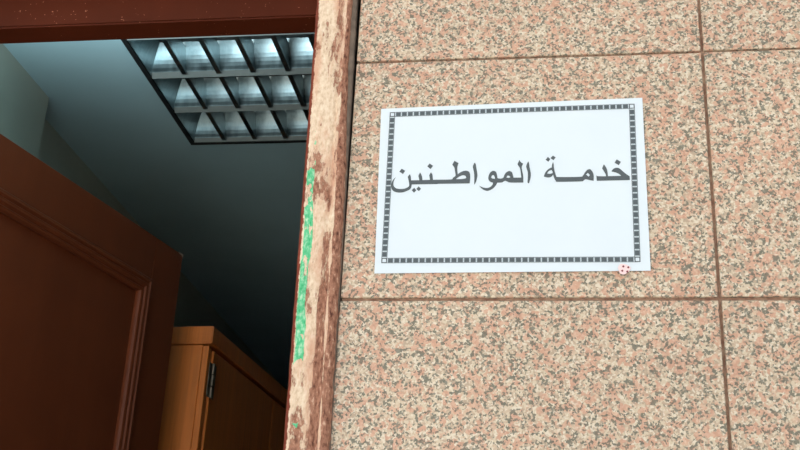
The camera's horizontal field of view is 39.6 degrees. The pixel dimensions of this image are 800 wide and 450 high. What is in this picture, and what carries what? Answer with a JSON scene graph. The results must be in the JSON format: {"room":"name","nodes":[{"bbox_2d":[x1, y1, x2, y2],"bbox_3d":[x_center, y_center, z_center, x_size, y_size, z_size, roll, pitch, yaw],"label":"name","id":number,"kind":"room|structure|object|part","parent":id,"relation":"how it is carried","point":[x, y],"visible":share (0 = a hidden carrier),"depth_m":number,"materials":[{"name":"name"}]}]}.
{"room":"government office corridor","nodes":[
{"label":"government office corridor","id":0,"kind":"room"},
{"bbox_2d":[0,44,279,383],"bbox_3d":[-0.747,1.341,3.297,0.270,2.670,4.200,-1,-23,8],"label":"wall","id":1,"kind":"structure","parent":0,"point":[23,104],"depth_m":2.51,"materials":[{"name":"grey paint"}]},
{"bbox_2d":[4,40,305,390],"bbox_3d":[1.102,0.262,3.489,3.900,0.030,4.200,-1,-23,8],"label":"ceiling","id":2,"kind":"structure","parent":0,"point":[232,212],"depth_m":2.76,"materials":[{"name":"white paint"}]},
{"bbox_2d":[121,32,314,144],"bbox_3d":[-0.223,-0.360,2.271,0.600,0.117,0.603,-1,-23,8],"label":"ceiling light","id":3,"kind":"object","parent":2,"relation":"attached to","point":[233,89],"visible":0.41,"depth_m":2.36,"materials":[{"name":"metal"}]},
{"bbox_3d":[-0.450,-0.360,2.224,0.010,0.053,0.137,-1,-23,8],"label":"louvre blade","id":4,"kind":"part","parent":3,"relation":"part of","materials":[{"name":"metal"}]},
{"bbox_3d":[-0.430,-0.303,2.358,0.010,0.053,0.137,-1,-23,8],"label":"louvre blade","id":5,"kind":"part","parent":3,"relation":"part of","materials":[{"name":"metal"}]},
{"bbox_3d":[-0.378,-0.361,2.214,0.010,0.053,0.137,-1,-23,8],"label":"louvre blade","id":6,"kind":"part","parent":3,"relation":"part of","materials":[{"name":"metal"}]},
{"bbox_3d":[-0.411,-0.246,2.491,0.010,0.053,0.138,-1,-23,8],"label":"louvre blade","id":7,"kind":"part","parent":3,"relation":"part of","materials":[{"name":"metal"}]},
{"bbox_3d":[-0.358,-0.304,2.347,0.010,0.053,0.137,-1,-23,8],"label":"louvre blade","id":8,"kind":"part","parent":3,"relation":"part of","materials":[{"name":"metal"}]},
{"bbox_3d":[-0.306,-0.361,2.204,0.010,0.053,0.137,-1,-23,8],"label":"louvre blade","id":9,"kind":"part","parent":3,"relation":"part of","materials":[{"name":"metal"}]},
{"bbox_3d":[-0.339,-0.246,2.481,0.010,0.053,0.138,-1,-23,8],"label":"louvre blade","id":10,"kind":"part","parent":3,"relation":"part of","materials":[{"name":"metal"}]},
{"bbox_3d":[-0.287,-0.304,2.337,0.010,0.053,0.137,-1,-23,8],"label":"louvre blade","id":11,"kind":"part","parent":3,"relation":"part of","materials":[{"name":"metal"}]},
{"bbox_3d":[-0.267,-0.247,2.470,0.010,0.053,0.138,-1,-23,8],"label":"louvre blade","id":12,"kind":"part","parent":3,"relation":"part of","materials":[{"name":"metal"}]},
{"bbox_3d":[-0.234,-0.362,2.194,0.010,0.053,0.137,-1,-23,8],"label":"louvre blade","id":13,"kind":"part","parent":3,"relation":"part of","materials":[{"name":"metal"}]},
{"bbox_3d":[-0.215,-0.305,2.327,0.010,0.053,0.137,-1,-23,8],"label":"louvre blade","id":14,"kind":"part","parent":3,"relation":"part of","materials":[{"name":"metal"}]},
{"bbox_3d":[-0.195,-0.248,2.460,0.010,0.053,0.138,-1,-23,8],"label":"louvre blade","id":15,"kind":"part","parent":3,"relation":"part of","materials":[{"name":"metal"}]},
{"bbox_3d":[-0.163,-0.363,2.184,0.010,0.053,0.137,-1,-23,8],"label":"louvre blade","id":16,"kind":"part","parent":3,"relation":"part of","materials":[{"name":"metal"}]},
{"bbox_2d":[331,0,799,449],"bbox_3d":[0.526,0.104,1.224,5.200,3.450,0.202,-1,-23,8],"label":"wall","id":17,"kind":"structure","parent":0,"point":[699,349],"depth_m":1.19,"materials":[{"name":"stone"}]},
{"bbox_2d":[0,134,182,449],"bbox_3d":[-0.672,0.901,1.629,0.091,2.171,0.859,-6,-25,21],"label":"door","id":18,"kind":"structure","parent":17,"relation":"in","point":[88,295],"depth_m":2.06,"materials":[{"name":"brown paint"}]},
{"bbox_3d":[-0.672,0.471,1.826,0.022,1.044,0.650,-6,-25,21],"label":"panel","id":19,"kind":"part","parent":18,"relation":"part of","materials":[{"name":"brown paint"}]},
{"bbox_3d":[-0.656,0.469,1.820,0.018,1.036,0.642,-6,-25,21],"label":"panel molding","id":20,"kind":"part","parent":18,"relation":"part of","materials":[{"name":"brown paint"}]},
{"bbox_3d":[-0.694,0.906,1.643,0.039,2.170,0.640,-6,-25,21],"label":"rail","id":21,"kind":"part","parent":18,"relation":"part of","materials":[{"name":"brown paint"}]},
{"bbox_2d":[0,0,360,449],"bbox_3d":[-0.468,0.646,1.135,0.793,2.295,0.224,-1,-23,8],"label":"door frame","id":22,"kind":"structure","parent":17,"relation":"attached to","point":[308,418],"depth_m":1.30,"materials":[{"name":"paint"}]},
{"bbox_2d":[329,0,359,449],"bbox_3d":[-0.099,0.606,0.997,0.023,2.295,0.022,-1,-23,8],"label":"joint","id":23,"kind":"object","parent":17,"relation":"attached to","point":[356,3],"visible":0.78,"depth_m":1.30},
{"bbox_2d":[374,98,650,273],"bbox_3d":[0.122,-0.045,1.236,0.300,0.211,0.002,-1,-23,8],"label":"paper sign","id":24,"kind":"object","parent":17,"relation":"attached to","point":[553,186],"visible":1,"depth_m":1.23,"materials":[{"name":"white paper"}]},
{"bbox_2d":[618,264,630,273],"bbox_3d":[0.238,0.047,1.177,0.013,0.012,0.001,-1,-23,8],"label":"sticker","id":25,"kind":"object","parent":24,"relation":"attached to","point":[623,268],"visible":1,"depth_m":1.18,"materials":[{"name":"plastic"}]},
{"bbox_3d":[0.939,2.596,2.511,4.000,0.100,4.200,-1,-23,8],"label":"floor","id":26,"kind":"structure","parent":0,"visible":0},
{"bbox_2d":[158,326,287,449],"bbox_3d":[-0.523,1.346,2.480,0.369,2.047,0.906,-2,-23,12],"label":"tall cabinet","id":27,"kind":"object","parent":26,"relation":"on","point":[216,397],"visible":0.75,"depth_m":2.45,"materials":[{"name":"orange wood"}]},
{"bbox_3d":[-0.418,1.249,2.259,0.018,1.932,0.426,-2,-23,12],"label":"door","id":28,"kind":"part","parent":27,"relation":"part of","materials":[{"name":"orange wood"}]},
{"bbox_3d":[-0.331,1.417,2.646,0.018,1.932,0.426,-2,-23,12],"label":"door","id":29,"kind":"part","parent":27,"relation":"part of","materials":[{"name":"orange wood"}]}
]}

